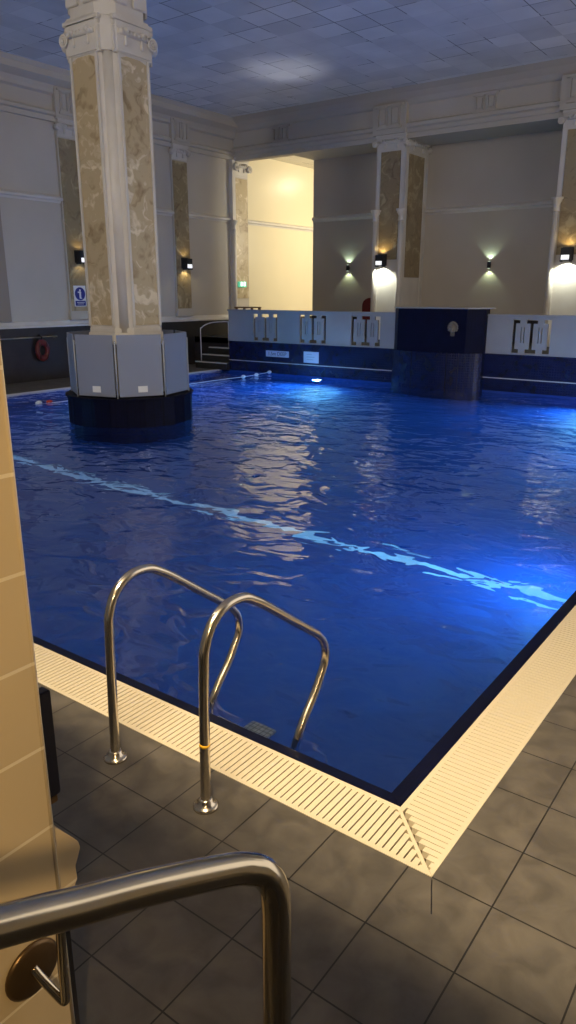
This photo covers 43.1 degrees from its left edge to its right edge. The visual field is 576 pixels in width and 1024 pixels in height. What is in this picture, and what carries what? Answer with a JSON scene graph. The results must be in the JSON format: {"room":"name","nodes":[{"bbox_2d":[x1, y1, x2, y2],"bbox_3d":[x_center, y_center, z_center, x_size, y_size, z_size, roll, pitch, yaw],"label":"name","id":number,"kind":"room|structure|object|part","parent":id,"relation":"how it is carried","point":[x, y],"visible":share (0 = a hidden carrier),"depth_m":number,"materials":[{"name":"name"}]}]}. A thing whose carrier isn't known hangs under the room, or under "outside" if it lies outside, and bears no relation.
{"room":"indoor swimming pool","nodes":[
{"label":"indoor swimming pool","id":0,"kind":"room"},
{"bbox_2d":[0,388,71,1023],"bbox_3d":[-1.728,0.535,0.319,0.530,2.600,3.366,12,20,34],"label":"wall","id":1,"kind":"structure","parent":0,"point":[26,854],"depth_m":1.52,"materials":[{"name":"beige tile"}]},
{"bbox_2d":[5,932,69,1006],"bbox_3d":[-0.808,0.850,1.176,0.090,0.761,1.044,12,20,34],"label":"wall handrail","id":2,"kind":"object","parent":1,"relation":"attached to","point":[31,970],"visible":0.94,"depth_m":1.62,"materials":[{"name":"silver metal"}]},
{"bbox_3d":[-0.571,1.028,1.636,0.012,0.136,0.136,12,20,34],"label":"wall plate","id":3,"kind":"part","parent":2,"relation":"part of","materials":[{"name":"brown metal"}]},
{"bbox_2d":[0,343,74,1023],"bbox_3d":[-0.530,0.191,1.468,0.018,2.600,0.018,12,20,34],"label":"trim","id":4,"kind":"structure","parent":1,"relation":"attached to","point":[2,380],"depth_m":1.48,"materials":[{"name":"beige tile"}]},
{"bbox_2d":[39,687,59,804],"bbox_3d":[-0.527,0.513,1.592,0.030,0.280,0.031,12,20,34],"label":"wall box","id":5,"kind":"object","parent":1,"relation":"attached to","point":[44,694],"visible":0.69,"depth_m":1.58,"materials":[{"name":"black plastic"}]},
{"bbox_2d":[54,825,79,888],"bbox_3d":[-0.718,0.751,1.836,0.515,0.213,0.072,12,20,34],"label":"trim","id":6,"kind":"structure","parent":1,"relation":"attached to","point":[67,847],"depth_m":1.69,"materials":[{"name":"beige tile"}]},
{"bbox_2d":[66,931,79,1023],"bbox_3d":[-0.735,1.122,1.929,0.510,0.550,0.024,12,20,34],"label":"trim","id":7,"kind":"structure","parent":1,"relation":"attached to","point":[68,935],"depth_m":1.78,"materials":[{"name":"tile"}]},
{"bbox_2d":[6,369,219,395],"bbox_3d":[-5.493,-2.208,14.184,0.080,0.144,12.600,12,20,34],"label":"trim","id":8,"kind":"structure","parent":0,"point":[213,369],"depth_m":14.94,"materials":[{"name":"grey"}]},
{"bbox_2d":[0,111,313,383],"bbox_3d":[-4.037,-6.803,17.776,0.230,6.600,26.000,12,20,34],"label":"wall","id":9,"kind":"structure","parent":0,"point":[32,230],"depth_m":19.09,"materials":[{"name":"beige paint"}]},
{"bbox_2d":[0,212,11,321],"bbox_3d":[-6.113,-5.216,15.096,0.060,2.500,0.570,12,20,34],"label":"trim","id":10,"kind":"structure","parent":9,"relation":"attached to","point":[5,309],"depth_m":15.37,"materials":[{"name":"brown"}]},
{"bbox_2d":[0,336,56,339],"bbox_3d":[-6.220,-3.618,15.354,0.086,0.048,3.200,12,20,34],"label":"grab rail","id":11,"kind":"object","parent":9,"relation":"attached to","point":[42,336],"visible":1,"depth_m":15.96,"materials":[{"name":"silver metal"}]},
{"bbox_2d":[35,334,49,360],"bbox_3d":[-5.492,-3.664,16.284,0.158,0.592,0.370,12,20,34],"label":"life ring","id":12,"kind":"object","parent":11,"relation":"hanging from","point":[41,342],"visible":1,"depth_m":16.23,"materials":[{"name":"red plastic"}]},
{"bbox_2d":[52,85,88,319],"bbox_3d":[-4.785,-6.811,16.378,0.205,4.820,0.759,12,20,34],"label":"pilaster","id":13,"kind":"object","parent":9,"relation":"attached to","point":[64,131],"visible":0.64,"depth_m":16.24,"materials":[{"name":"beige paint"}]},
{"bbox_3d":[-4.814,-6.435,16.513,0.017,3.620,0.560,12,20,34],"label":"marble panel","id":14,"kind":"part","parent":13,"relation":"part of","materials":[{"name":"beige stone"}]},
{"bbox_2d":[74,250,84,263],"bbox_3d":[-4.713,-5.817,16.647,0.205,0.300,0.240,12,20,34],"label":"wall sconce","id":15,"kind":"object","parent":13,"relation":"attached to","point":[78,254],"visible":0.83,"depth_m":16.56,"materials":[{"name":"grey metal"}]},
{"bbox_2d":[73,286,86,305],"bbox_3d":[-4.819,-5.007,16.907,0.016,0.460,0.340,12,20,34],"label":"sign","id":16,"kind":"object","parent":13,"relation":"attached to","point":[79,291],"visible":1,"depth_m":16.90,"materials":[{"name":"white plastic"}]},
{"bbox_2d":[0,315,228,328],"bbox_3d":[-6.604,-3.757,14.829,0.070,0.140,17.000,12,20,34],"label":"trim","id":17,"kind":"structure","parent":9,"relation":"attached to","point":[56,323],"depth_m":16.84,"materials":[{"name":"white paint"}]},
{"bbox_2d":[0,51,237,159],"bbox_3d":[-6.454,-8.226,13.438,0.360,0.980,17.100,12,20,34],"label":"trim","id":18,"kind":"structure","parent":9,"relation":"attached to","point":[26,85],"depth_m":15.53,"materials":[{"name":"beige paint"}]},
{"bbox_2d":[168,116,193,315],"bbox_3d":[-2.750,-7.609,19.035,0.205,4.820,0.719,12,20,34],"label":"pilaster","id":19,"kind":"object","parent":9,"relation":"attached to","point":[179,135],"visible":1,"depth_m":18.95,"materials":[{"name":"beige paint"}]},
{"bbox_3d":[-2.780,-7.232,19.170,0.017,3.620,0.520,12,20,34],"label":"marble panel","id":20,"kind":"part","parent":19,"relation":"part of","materials":[{"name":"beige stone"}]},
{"bbox_2d":[181,258,192,269],"bbox_3d":[-2.673,-6.578,19.323,0.205,0.300,0.240,12,20,34],"label":"wall sconce","id":21,"kind":"object","parent":19,"relation":"attached to","point":[186,263],"visible":1,"depth_m":19.25,"materials":[{"name":"grey metal"}]},
{"bbox_2d":[0,189,552,231],"bbox_3d":[2.120,-6.049,13.287,15.100,0.150,26.000,12,20,34],"label":"trim","id":22,"kind":"structure","parent":9,"relation":"attached to","point":[3,192],"depth_m":18.17,"materials":[{"name":"white paint"}]},
{"bbox_2d":[195,337,227,360],"bbox_3d":[-1.815,-4.365,19.848,1.840,0.740,0.100,12,20,34],"label":"step","id":23,"kind":"structure","parent":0,"point":[205,345],"depth_m":20.07,"materials":[{"name":"tile"}]},
{"bbox_2d":[0,0,575,116],"bbox_3d":[1.344,-7.383,8.690,18.600,0.150,18.600,12,20,34],"label":"ceiling","id":24,"kind":"structure","parent":0,"point":[232,58],"depth_m":13.57,"materials":[{"name":"tile"}]},
{"bbox_2d":[5,364,575,1023],"bbox_3d":[-0.317,-0.461,8.413,18.600,0.150,21.000,12,20,34],"label":"floor","id":25,"kind":"structure","parent":0,"point":[368,946],"depth_m":2.37,"materials":[{"name":"tile"}]},
{"bbox_2d":[0,851,290,1023],"bbox_3d":[-0.446,0.909,0.711,0.109,1.660,1.349,15,23,41],"label":"stair handrail","id":26,"kind":"object","parent":25,"relation":"on","point":[45,914],"visible":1,"depth_m":0.93,"materials":[{"name":"silver metal"}]},
{"bbox_2d":[195,346,229,369],"bbox_3d":[-1.783,-4.087,19.315,1.090,0.514,0.815,12,20,34],"label":"steps","id":27,"kind":"structure","parent":25,"relation":"on","point":[217,357],"depth_m":19.23,"materials":[{"name":"tile"}]},
{"bbox_2d":[200,321,228,360],"bbox_3d":[-1.924,-4.501,19.215,0.772,1.025,0.084,-2,17,-5],"label":"handrail","id":28,"kind":"object","parent":27,"relation":"on","point":[216,321],"visible":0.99,"depth_m":19.11,"materials":[{"name":"silver metal"}]},
{"bbox_2d":[104,564,329,814],"bbox_3d":[-0.291,1.091,3.308,0.619,1.816,0.901,12,20,34],"label":"pool ladder","id":29,"kind":"object","parent":25,"relation":"attached to","point":[205,804],"visible":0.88,"depth_m":2.99,"materials":[{"name":"silver metal"}]},
{"bbox_3d":[-0.491,1.043,3.467,0.040,1.816,0.871,12,20,34],"label":"handrail","id":30,"kind":"part","parent":29,"relation":"part of","materials":[{"name":"silver metal"}]},
{"bbox_3d":[-0.073,1.132,3.173,0.040,1.816,0.871,12,20,34],"label":"handrail","id":31,"kind":"part","parent":29,"relation":"part of","materials":[{"name":"silver metal"}]},
{"bbox_2d":[431,880,431,913],"bbox_3d":[0.473,1.268,2.404,0.004,0.002,0.144,3,17,11],"label":"trim","id":32,"kind":"structure","parent":25,"relation":"on","point":[431,880],"depth_m":2.40,"materials":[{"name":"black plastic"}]},
{"bbox_2d":[271,155,313,168],"bbox_3d":[4.224,-10.489,21.566,7.600,0.110,8.665,12,20,34],"label":"ceiling","id":33,"kind":"structure","parent":0,"point":[296,160],"depth_m":21.77,"materials":[{"name":"paint"}]},
{"bbox_2d":[195,329,548,353],"bbox_3d":[7.881,-4.391,18.902,18.600,0.150,11.280,12,20,34],"label":"floor","id":34,"kind":"structure","parent":0,"point":[222,336],"depth_m":18.46,"materials":[{"name":"tile"}]},
{"bbox_2d":[229,157,251,309],"bbox_3d":[-1.346,-7.605,21.057,0.252,4.750,0.911,12,20,34],"label":"pilaster","id":35,"kind":"object","parent":34,"relation":"on","point":[238,184],"visible":0.94,"depth_m":20.87,"materials":[{"name":"beige paint"}]},
{"bbox_3d":[-1.330,-7.852,21.047,0.017,3.230,0.540,12,20,34],"label":"marble panel","id":36,"kind":"part","parent":35,"relation":"part of","materials":[{"name":"beige stone"}]},
{"bbox_2d":[238,281,246,286],"bbox_3d":[-1.340,-6.656,21.322,0.064,0.160,0.340,12,20,34],"label":"exit sign","id":37,"kind":"object","parent":35,"relation":"attached to","point":[240,284],"visible":1,"depth_m":21.27,"materials":[{"name":"teal plastic"}]},
{"bbox_2d":[234,307,260,309],"bbox_3d":[-1.022,-4.826,18.649,0.580,0.815,0.400,12,20,34],"label":"side table","id":38,"kind":"object","parent":34,"relation":"on","point":[244,308],"visible":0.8,"depth_m":18.43,"materials":[{"name":"brown wood"}]},
{"bbox_2d":[370,101,432,339],"bbox_3d":[2.814,-7.147,18.399,0.998,5.410,1.422,12,20,34],"label":"wall pier","id":39,"kind":"object","parent":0,"point":[399,215],"visible":0.97,"depth_m":17.97,"materials":[{"name":"white paint"}]},
{"bbox_2d":[375,254,386,266],"bbox_3d":[2.312,-6.280,18.207,0.240,0.300,0.205,12,20,34],"label":"wall sconce","id":40,"kind":"object","parent":39,"relation":"attached to","point":[380,259],"visible":1,"depth_m":18.15,"materials":[{"name":"grey metal"}]},
{"bbox_3d":[2.484,-7.491,17.874,0.520,2.470,0.036,12,20,34],"label":"marble panel","id":41,"kind":"part","parent":39,"relation":"part of","materials":[{"name":"beige stone"}]},
{"bbox_3d":[3.137,-7.317,18.149,0.022,2.820,0.800,12,20,34],"label":"marble panel","id":42,"kind":"part","parent":39,"relation":"part of","materials":[{"name":"beige stone"}]},
{"bbox_2d":[228,341,575,397],"bbox_3d":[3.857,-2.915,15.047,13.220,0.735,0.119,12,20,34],"label":"wall","id":43,"kind":"structure","parent":0,"point":[527,367],"depth_m":16.35,"materials":[{"name":"blue tile"}]},
{"bbox_2d":[59,0,193,427],"bbox_3d":[-2.510,-4.027,10.978,1.988,7.600,1.988,12,20,34],"label":"column","id":44,"kind":"structure","parent":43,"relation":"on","point":[109,49],"depth_m":10.40,"materials":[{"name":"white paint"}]},
{"bbox_3d":[-2.779,-7.081,9.673,0.600,0.600,0.030,12,20,34],"label":"panel","id":45,"kind":"part","parent":44,"relation":"part of","materials":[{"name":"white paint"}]},
{"bbox_3d":[-2.790,-4.502,10.436,0.570,3.580,0.028,12,20,34],"label":"panel moulding","id":46,"kind":"part","parent":44,"relation":"part of","materials":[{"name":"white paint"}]},
{"bbox_3d":[-2.784,-4.506,10.443,0.470,3.545,0.018,12,20,34],"label":"marble panel","id":47,"kind":"part","parent":44,"relation":"part of","materials":[{"name":"beige stone"}]},
{"bbox_2d":[66,330,188,398],"bbox_3d":[-2.511,-2.366,11.477,1.740,0.910,1.741,7,18,21],"label":"cladding","id":48,"kind":"object","parent":44,"relation":"on","point":[90,357],"visible":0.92,"depth_m":10.76,"materials":[{"name":"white plastic"}]},
{"bbox_3d":[-3.441,-2.325,11.477,0.020,0.830,0.020,4,17,13],"label":"post","id":49,"kind":"part","parent":48,"relation":"part of","materials":[{"name":"grey plastic"}]},
{"bbox_3d":[-3.301,-2.278,11.150,0.012,0.890,0.652,-7,18,-22],"label":"screen panel","id":50,"kind":"part","parent":48,"relation":"part of","materials":[{"name":"grey plastic"}]},
{"bbox_3d":[-3.160,-2.136,10.851,0.020,0.830,0.020,4,17,13],"label":"post","id":51,"kind":"part","parent":48,"relation":"part of","materials":[{"name":"grey plastic"}]},
{"bbox_3d":[-3.309,-2.468,11.780,0.012,0.890,0.652,7,18,21],"label":"screen panel","id":52,"kind":"part","parent":48,"relation":"part of","materials":[{"name":"grey plastic"}]},
{"bbox_3d":[-2.830,-2.146,10.710,0.652,0.890,0.012,7,18,21],"label":"screen panel","id":53,"kind":"part","parent":48,"relation":"part of","materials":[{"name":"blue plastic"}]},
{"bbox_3d":[-2.499,-2.060,10.599,0.020,0.830,0.020,-10,19,-30],"label":"post","id":54,"kind":"part","parent":48,"relation":"part of","materials":[{"name":"grey plastic"}]},
{"bbox_3d":[-2.172,-2.148,10.719,0.652,0.890,0.012,-7,18,-22],"label":"screen panel","id":55,"kind":"part","parent":48,"relation":"part of","materials":[{"name":"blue plastic"}]},
{"bbox_3d":[-1.845,-2.140,10.868,0.020,0.830,0.020,4,17,13],"label":"post","id":56,"kind":"part","parent":48,"relation":"part of","materials":[{"name":"grey plastic"}]},
{"bbox_3d":[-2.193,-2.605,12.239,0.652,0.890,0.012,7,18,21],"label":"screen panel","id":57,"kind":"part","parent":48,"relation":"part of","materials":[{"name":"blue plastic"}]},
{"bbox_3d":[-1.713,-2.283,11.170,0.012,0.890,0.652,7,18,21],"label":"screen panel","id":58,"kind":"part","parent":48,"relation":"part of","materials":[{"name":"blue plastic"}]},
{"bbox_3d":[-1.581,-2.330,11.501,0.020,0.830,0.020,4,17,13],"label":"post","id":59,"kind":"part","parent":48,"relation":"part of","materials":[{"name":"grey plastic"}]},
{"bbox_3d":[-2.136,-7.109,9.768,0.030,0.600,0.600,12,20,34],"label":"panel","id":60,"kind":"part","parent":44,"relation":"part of","materials":[{"name":"white paint"}]},
{"bbox_3d":[-2.127,-4.531,10.534,0.028,3.580,0.570,12,20,34],"label":"panel moulding","id":61,"kind":"part","parent":44,"relation":"part of","materials":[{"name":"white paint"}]},
{"bbox_3d":[-2.135,-4.535,10.539,0.018,3.545,0.470,12,20,34],"label":"marble panel","id":62,"kind":"part","parent":44,"relation":"part of","materials":[{"name":"beige stone"}]},
{"bbox_3d":[-2.235,-7.294,10.383,0.600,0.600,0.030,12,20,34],"label":"panel","id":63,"kind":"part","parent":44,"relation":"part of","materials":[{"name":"white paint"}]},
{"bbox_3d":[-2.229,-4.721,11.169,0.570,3.580,0.028,12,20,34],"label":"panel moulding","id":64,"kind":"part","parent":44,"relation":"part of","materials":[{"name":"white paint"}]},
{"bbox_2d":[266,350,288,357],"bbox_3d":[-0.263,-3.864,17.830,0.700,0.145,0.015,12,20,34],"label":"sign","id":65,"kind":"object","parent":43,"relation":"attached to","point":[285,354],"visible":1,"depth_m":17.82,"materials":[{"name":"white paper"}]},
{"bbox_2d":[6,370,575,792],"bbox_3d":[-0.658,-1.287,10.972,11.670,0.039,12.270,12,20,34],"label":"pool water","id":66,"kind":"object","parent":43,"relation":"in","point":[429,536],"visible":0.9,"depth_m":5.84,"materials":[{"name":"blue liquid"}]},
{"bbox_2d":[35,370,270,403],"bbox_3d":[-2.477,-2.696,15.537,0.134,0.116,6.691,13,21,36],"label":"lane rope","id":67,"kind":"object","parent":66,"relation":"on","point":[269,371],"visible":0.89,"depth_m":16.41,"materials":[{"name":"white"}]},
{"bbox_2d":[33,591,575,806],"bbox_3d":[-0.650,-1.224,10.933,11.748,0.140,12.348,12,20,34],"label":"trim","id":68,"kind":"structure","parent":43,"relation":"attached to","point":[402,792],"depth_m":3.40,"materials":[{"name":"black tile"}]},
{"bbox_2d":[304,351,318,363],"bbox_3d":[0.547,-3.661,17.270,0.430,0.260,0.014,12,20,34],"label":"sign","id":69,"kind":"object","parent":43,"relation":"attached to","point":[309,357],"visible":1,"depth_m":17.26,"materials":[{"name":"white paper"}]},
{"bbox_2d":[227,309,575,357],"bbox_3d":[3.826,-3.630,14.814,13.250,0.770,0.105,12,20,34],"label":"balustrade","id":70,"kind":"object","parent":43,"relation":"on","point":[500,327],"visible":0.87,"depth_m":16.25,"materials":[{"name":"paint"}]},
{"bbox_3d":[3.824,-3.264,14.895,13.220,0.019,0.032,12,20,34],"label":"foot moulding","id":71,"kind":"part","parent":70,"relation":"part of","materials":[{"name":"paint"}]},
{"bbox_2d":[229,359,575,383],"bbox_3d":[3.816,-2.795,15.025,13.220,0.018,0.022,12,20,34],"label":"trim","id":72,"kind":"structure","parent":43,"relation":"attached to","point":[229,359],"depth_m":16.43,"materials":[{"name":"grey"}]},
{"bbox_2d":[391,306,495,391],"bbox_3d":[3.096,-2.843,15.345,2.159,2.825,0.653,12,20,34],"label":"pulpit","id":73,"kind":"object","parent":43,"relation":"on","point":[436,348],"visible":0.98,"depth_m":14.89,"materials":[{"name":"blue tile"}]},
{"bbox_2d":[231,56,575,161],"bbox_3d":[4.889,-9.073,16.319,15.100,1.000,2.000,12,20,34],"label":"beam","id":74,"kind":"structure","parent":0,"point":[440,112],"depth_m":16.81,"materials":[{"name":"beige paint"}]},
{"bbox_2d":[271,124,289,142],"bbox_3d":[-0.199,-9.934,19.144,0.600,0.395,0.055,12,20,34],"label":"plaque","id":75,"kind":"object","parent":74,"relation":"attached to","point":[284,132],"visible":1,"depth_m":19.14,"materials":[{"name":"beige paint"}]},
{"bbox_2d":[473,90,499,112],"bbox_3d":[4.324,-8.976,15.968,0.600,0.395,0.055,12,20,34],"label":"plaque","id":76,"kind":"object","parent":74,"relation":"attached to","point":[478,103],"visible":1,"depth_m":15.95,"materials":[{"name":"beige paint"}]},
{"bbox_2d":[406,819,427,866],"bbox_3d":[-0.655,-1.157,10.795,12.080,0.090,12.600,12,20,34],"label":"floor","id":77,"kind":"structure","parent":0,"point":[406,819],"depth_m":2.71,"materials":[{"name":"brown"}]},
{"bbox_2d":[34,643,431,876],"bbox_3d":[-4.274,0.203,5.980,12.000,0.034,0.252,12,20,34],"label":"grate","id":78,"kind":"object","parent":77,"relation":"on","point":[371,820],"visible":0.73,"depth_m":3.08,"materials":[{"name":"beige plastic"}]},
{"bbox_2d":[401,605,575,876],"bbox_3d":[4.114,-0.225,7.423,0.252,0.033,12.598,12,20,34],"label":"grate","id":79,"kind":"object","parent":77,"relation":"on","point":[442,807],"visible":0.98,"depth_m":3.17,"materials":[{"name":"beige plastic"}]},
{"bbox_2d":[312,130,562,320],"bbox_3d":[6.069,-6.366,17.095,13.150,4.670,0.200,12,20,34],"label":"wall","id":80,"kind":"structure","parent":0,"point":[458,247],"depth_m":18.06,"materials":[{"name":"beige paint"}]},
{"bbox_2d":[541,73,575,346],"bbox_3d":[6.410,-6.385,15.873,1.078,5.410,1.422,12,20,34],"label":"wall pier","id":81,"kind":"object","parent":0,"point":[560,290],"visible":0.91,"depth_m":15.58,"materials":[{"name":"white paint"}]},
{"bbox_3d":[6.080,-6.729,15.349,0.600,2.470,0.036,12,20,34],"label":"marble panel","id":82,"kind":"part","parent":81,"relation":"part of","materials":[{"name":"beige stone"}]},
{"bbox_2d":[560,247,573,261],"bbox_3d":[5.973,-5.524,15.631,0.240,0.300,0.205,12,20,34],"label":"wall sconce","id":83,"kind":"object","parent":81,"relation":"attached to","point":[567,253],"visible":1,"depth_m":15.57,"materials":[{"name":"grey metal"}]},
{"bbox_2d":[561,255,568,259],"bbox_3d":[5.961,-5.460,15.633,0.170,0.095,0.165,12,20,34],"label":"diffuser","id":84,"kind":"object","parent":83,"relation":"attached to","point":[563,257],"depth_m":15.57,"materials":[{"name":"white plastic"}]},
{"bbox_3d":[4.632,-8.183,22.667,7.800,4.940,7.550,12,20,34],"label":"wall","id":85,"kind":"structure","parent":0,"visible":0},
{"bbox_2d":[254,316,538,342],"bbox_3d":[4.830,-5.855,22.599,8.968,0.520,8.100,12,20,34],"label":"railing","id":86,"kind":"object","parent":85,"relation":"attached to","point":[531,322],"depth_m":20.31,"materials":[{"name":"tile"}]}
]}

